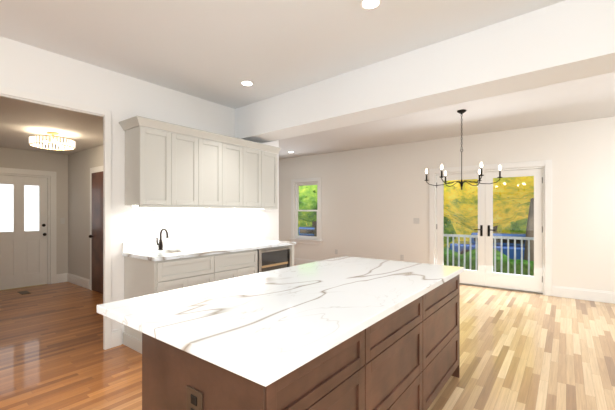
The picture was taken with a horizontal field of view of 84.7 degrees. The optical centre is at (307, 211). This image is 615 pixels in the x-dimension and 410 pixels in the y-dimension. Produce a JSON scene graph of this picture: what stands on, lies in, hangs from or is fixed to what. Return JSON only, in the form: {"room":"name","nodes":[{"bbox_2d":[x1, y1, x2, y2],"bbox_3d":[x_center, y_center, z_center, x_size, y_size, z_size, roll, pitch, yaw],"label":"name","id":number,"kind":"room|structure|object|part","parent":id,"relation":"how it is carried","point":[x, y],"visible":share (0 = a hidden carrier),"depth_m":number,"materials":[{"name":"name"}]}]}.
{"room":"kitchen","nodes":[
{"label":"kitchen","id":0,"kind":"room"},
{"bbox_2d":[0,145,102,278],"bbox_3d":[-3.023,-0.030,2.257,0.003,2.800,5.140,0,0,37],"label":"wall","id":1,"kind":"structure","parent":0,"point":[72,170],"depth_m":3.21,"materials":[{"name":"grey paint"}]},
{"bbox_2d":[0,173,49,289],"bbox_3d":[-5.199,0.346,6.075,0.184,2.048,0.906,0,0,37],"label":"entry door","id":2,"kind":"structure","parent":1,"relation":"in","point":[24,230],"depth_m":6.15,"materials":[{"name":"white paint"}]},
{"bbox_2d":[89,171,102,293],"bbox_3d":[-3.464,0.341,5.620,0.792,2.034,0.096,0,0,37],"label":"closet door","id":3,"kind":"structure","parent":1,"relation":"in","point":[96,236],"depth_m":5.71,"materials":[{"name":"brown wood"}]},
{"bbox_2d":[0,36,279,348],"bbox_3d":[-2.523,-0.030,2.806,0.120,2.800,6.620,0,0,37],"label":"wall","id":4,"kind":"structure","parent":0,"point":[23,67],"depth_m":3.51,"materials":[{"name":"white paint"}]},
{"bbox_2d":[123,116,178,207],"bbox_3d":[-1.656,-0.497,3.565,0.328,0.855,0.391,0,0,37],"label":"upper cabinet","id":5,"kind":"object","parent":4,"relation":"attached to","point":[165,169],"depth_m":3.44,"materials":[{"name":"grey paint"}]},
{"bbox_2d":[179,125,202,207],"bbox_3d":[-1.471,-0.497,3.806,0.328,0.855,0.450,0,0,37],"label":"upper cabinet","id":6,"kind":"object","parent":4,"relation":"attached to","point":[190,148],"depth_m":3.77,"materials":[{"name":"grey paint"}]},
{"bbox_2d":[122,233,264,252],"bbox_3d":[-1.288,0.370,4.297,0.020,0.100,2.050,0,0,38],"label":"backsplash","id":7,"kind":"structure","parent":4,"relation":"attached to","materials":[{"name":"white stone"}]},
{"bbox_2d":[203,132,226,207],"bbox_3d":[-1.269,-0.497,4.069,0.328,0.855,0.449,0,0,37],"label":"upper cabinet","id":8,"kind":"object","parent":4,"relation":"attached to","point":[214,153],"depth_m":4.02,"materials":[{"name":"grey paint"}]},
{"bbox_2d":[227,136,246,207],"bbox_3d":[-1.066,-0.497,4.333,0.328,0.855,0.450,0,0,37],"label":"upper cabinet","id":9,"kind":"object","parent":4,"relation":"attached to","point":[236,155],"depth_m":4.29,"materials":[{"name":"grey paint"}]},
{"bbox_2d":[247,140,266,207],"bbox_3d":[-0.864,-0.497,4.597,0.328,0.855,0.449,0,0,37],"label":"upper cabinet","id":10,"kind":"object","parent":4,"relation":"attached to","point":[256,159],"depth_m":4.57,"materials":[{"name":"grey paint"}]},
{"bbox_2d":[267,145,278,207],"bbox_3d":[-0.680,-0.497,4.837,0.328,0.855,0.391,0,0,37],"label":"upper cabinet","id":11,"kind":"object","parent":4,"relation":"attached to","point":[272,158],"depth_m":4.80,"materials":[{"name":"grey paint"}]},
{"bbox_2d":[0,86,614,349],"bbox_3d":[-0.781,0.125,3.335,10.300,2.490,9.340,0,0,37],"label":"trim","id":12,"kind":"structure","parent":4,"relation":"attached to","point":[112,338],"depth_m":5.51,"materials":[{"name":"white paint"}]},
{"bbox_2d":[235,0,614,142],"bbox_3d":[1.432,-1.214,2.811,6.186,0.429,0.399,0,0,41],"label":"header","id":13,"kind":"object","parent":4,"relation":"attached to","point":[564,41],"visible":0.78,"depth_m":2.77,"materials":[{"name":"white paint"}]},
{"bbox_2d":[0,264,614,409],"bbox_3d":[-0.784,1.420,3.331,10.540,0.100,9.570,0,0,37],"label":"floor","id":14,"kind":"structure","parent":0,"point":[524,351],"depth_m":3.22,"materials":[{"name":"brown wood"}]},
{"bbox_2d":[18,291,29,294],"bbox_3d":[-4.811,1.367,5.721,0.300,0.006,0.120,0,0,37],"label":"floor vent","id":15,"kind":"object","parent":14,"relation":"in","point":[23,292],"visible":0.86,"depth_m":5.71,"materials":[{"name":"brown metal"}]},
{"bbox_2d":[123,252,221,353],"bbox_3d":[-1.434,0.912,3.595,0.644,0.915,0.718,0,0,37],"label":"base cabinet","id":16,"kind":"object","parent":14,"relation":"on","point":[156,266],"depth_m":3.36,"materials":[{"name":"grey paint"}]},
{"bbox_2d":[122,240,295,259],"bbox_3d":[-1.039,0.437,4.106,0.648,0.035,2.050,0,0,37],"label":"countertop","id":17,"kind":"structure","parent":16,"relation":"on","point":[195,249],"depth_m":3.78,"materials":[{"name":"white stone"}]},
{"bbox_2d":[154,228,168,251],"bbox_3d":[-1.579,0.299,3.669,0.177,0.242,0.083,0,0,37],"label":"faucet","id":18,"kind":"object","parent":17,"relation":"on","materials":[{"name":"black metal"}]},
{"bbox_2d":[222,248,261,279],"bbox_3d":[-1.056,0.912,4.088,0.644,0.915,0.757,0,0,37],"label":"base cabinet","id":19,"kind":"object","parent":14,"relation":"on","point":[247,261],"depth_m":3.96,"materials":[{"name":"grey paint"}]},
{"bbox_2d":[262,244,295,271],"bbox_3d":[-0.660,0.912,4.604,0.644,0.915,0.758,0,0,37],"label":"wine cooler","id":20,"kind":"object","parent":14,"relation":"on","point":[280,256],"depth_m":4.45,"materials":[{"name":"black glass"}]},
{"bbox_2d":[133,276,459,409],"bbox_3d":[0.281,0.931,2.098,0.710,0.878,2.293,0,0,37],"label":"kitchen island","id":21,"kind":"object","parent":14,"relation":"on","point":[402,362],"depth_m":1.40,"materials":[{"name":"brown wood"}]},
{"bbox_2d":[97,256,463,387],"bbox_3d":[0.131,0.473,2.219,1.155,0.038,2.320,0,0,37],"label":"island countertop","id":22,"kind":"structure","parent":21,"relation":"on","point":[266,326],"depth_m":1.57,"materials":[{"name":"white stone"}]},
{"bbox_2d":[0,0,614,158],"bbox_3d":[-0.784,-1.330,3.331,10.540,0.400,9.570,0,0,37],"label":"ceiling","id":23,"kind":"structure","parent":0,"point":[217,51],"depth_m":3.02,"materials":[{"name":"white paint"}]},
{"bbox_2d":[29,132,75,150],"bbox_3d":[-3.627,-1.027,4.800,0.534,0.206,0.534,0,0,37],"label":"light","id":24,"kind":"object","parent":23,"relation":"attached to","point":[70,143],"visible":1,"depth_m":4.74,"materials":[{"name":"clear glass"}]},
{"bbox_2d":[240,81,253,85],"bbox_3d":[-0.671,-1.427,3.742,0.149,0.006,0.149,0,0,31],"label":"recessed light","id":25,"kind":"object","parent":23,"relation":"in","point":[246,83],"depth_m":3.73,"materials":[{"name":"white paint"}]},
{"bbox_2d":[360,0,381,9],"bbox_3d":[0.431,-1.427,2.303,0.149,0.006,0.149,0,0,29],"label":"recessed light","id":26,"kind":"object","parent":23,"relation":"in","point":[369,4],"depth_m":2.31,"materials":[{"name":"white paint"}]},
{"bbox_2d":[424,109,501,189],"bbox_3d":[2.176,-0.872,4.758,0.983,1.117,0.958,0,0,37],"label":"chandelier","id":27,"kind":"object","parent":23,"relation":"hanging from","point":[462,111],"depth_m":4.74,"materials":[{"name":"black metal"}]},
{"bbox_3d":[2.176,-0.600,4.758,0.950,0.074,0.926,0,0,37],"label":"chandelier bulbs","id":28,"kind":"part","parent":27,"relation":"part of","materials":[{"name":"white glass"}]},
{"bbox_2d":[280,116,614,291],"bbox_3d":[2.507,-0.030,6.742,9.210,2.800,0.150,0,0,37],"label":"wall","id":29,"kind":"structure","parent":0,"point":[374,201],"depth_m":6.65,"materials":[{"name":"white paint"}]},
{"bbox_2d":[295,182,317,239],"bbox_3d":[0.002,-0.035,8.652,0.770,1.450,0.070,0,0,37],"label":"window","id":30,"kind":"structure","parent":29,"relation":"in","point":[297,197],"depth_m":8.73,"materials":[{"name":"white paint"}]},
{"bbox_2d":[413,218,418,223],"bbox_3d":[2.216,0.180,6.863,0.120,0.115,0.010,0,0,37],"label":"light switch","id":31,"kind":"object","parent":29,"relation":"attached to","point":[415,220],"visible":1,"depth_m":6.87,"materials":[{"name":"white plastic"}]},
{"bbox_2d":[435,166,544,294],"bbox_3d":[3.240,0.306,6.143,1.778,2.128,0.158,0,0,37],"label":"french door","id":32,"kind":"structure","parent":29,"relation":"in","point":[485,275],"depth_m":6.07,"materials":[{"name":"white paint"}]},
{"label":"outside","id":33,"kind":"structure","parent":0,"visible":0},
{"bbox_3d":[23.422,2.420,30.524,80.000,0.100,63.050,0,0,37],"label":"lawn","id":34,"kind":"structure","parent":33,"visible":0},
{"bbox_2d":[298,185,316,235],"bbox_3d":[0.974,-0.497,17.893,6.537,5.734,5.993,0,0,37],"label":"tree","id":35,"kind":"object","parent":34,"relation":"on","point":[306,201],"depth_m":15.37,"materials":[{"name":"green plant"}]},
{"bbox_2d":[298,217,527,247],"bbox_3d":[13.188,0.616,20.772,45.454,4.954,9.345,0,0,37],"label":"tree","id":36,"kind":"object","parent":34,"relation":"on","point":[516,228],"depth_m":19.97,"materials":[{"name":"green plant"}]},
{"bbox_2d":[444,179,529,230],"bbox_3d":[9.873,-1.921,18.131,11.457,8.619,9.081,0,0,37],"label":"tree","id":37,"kind":"object","parent":34,"relation":"on","point":[471,213],"depth_m":15.92,"materials":[{"name":"yellow plant"}]},
{"bbox_2d":[444,234,533,275],"bbox_3d":[3.681,1.395,6.604,4.260,1.950,1.040,0,0,37],"label":"deck railing","id":38,"kind":"object","parent":34,"relation":"on","point":[494,237],"depth_m":6.98,"materials":[{"name":"grey paint"}]},
{"bbox_2d":[444,248,533,275],"bbox_3d":[3.079,1.827,10.541,25.580,1.733,2.517,0,0,37],"label":"shrubs","id":39,"kind":"object","parent":34,"relation":"on","point":[511,266],"depth_m":8.94,"materials":[{"name":"green plant"}]},
{"bbox_2d":[474,176,533,260],"bbox_3d":[7.541,-1.280,10.217,5.819,7.318,5.580,0,0,37],"label":"tree","id":40,"kind":"object","parent":34,"relation":"on","point":[523,189],"depth_m":10.30,"materials":[{"name":"yellow plant"}]},
{"bbox_3d":[10.410,2.365,13.566,80.000,0.010,3.000,0,0,37],"label":"street","id":41,"kind":"object","parent":34,"relation":"on","visible":0},
{"bbox_2d":[298,226,314,235],"bbox_3d":[0.829,1.625,20.792,4.200,1.430,1.920,0,0,37],"label":"car","id":42,"kind":"object","parent":41,"relation":"on","point":[309,233],"depth_m":20.53,"materials":[{"name":"blue paint"}]},
{"bbox_2d":[450,231,525,259],"bbox_3d":[8.725,1.625,14.985,4.200,1.430,1.920,0,0,37],"label":"car","id":43,"kind":"object","parent":41,"relation":"on","point":[511,245],"depth_m":14.34,"materials":[{"name":"blue paint"}]}
]}

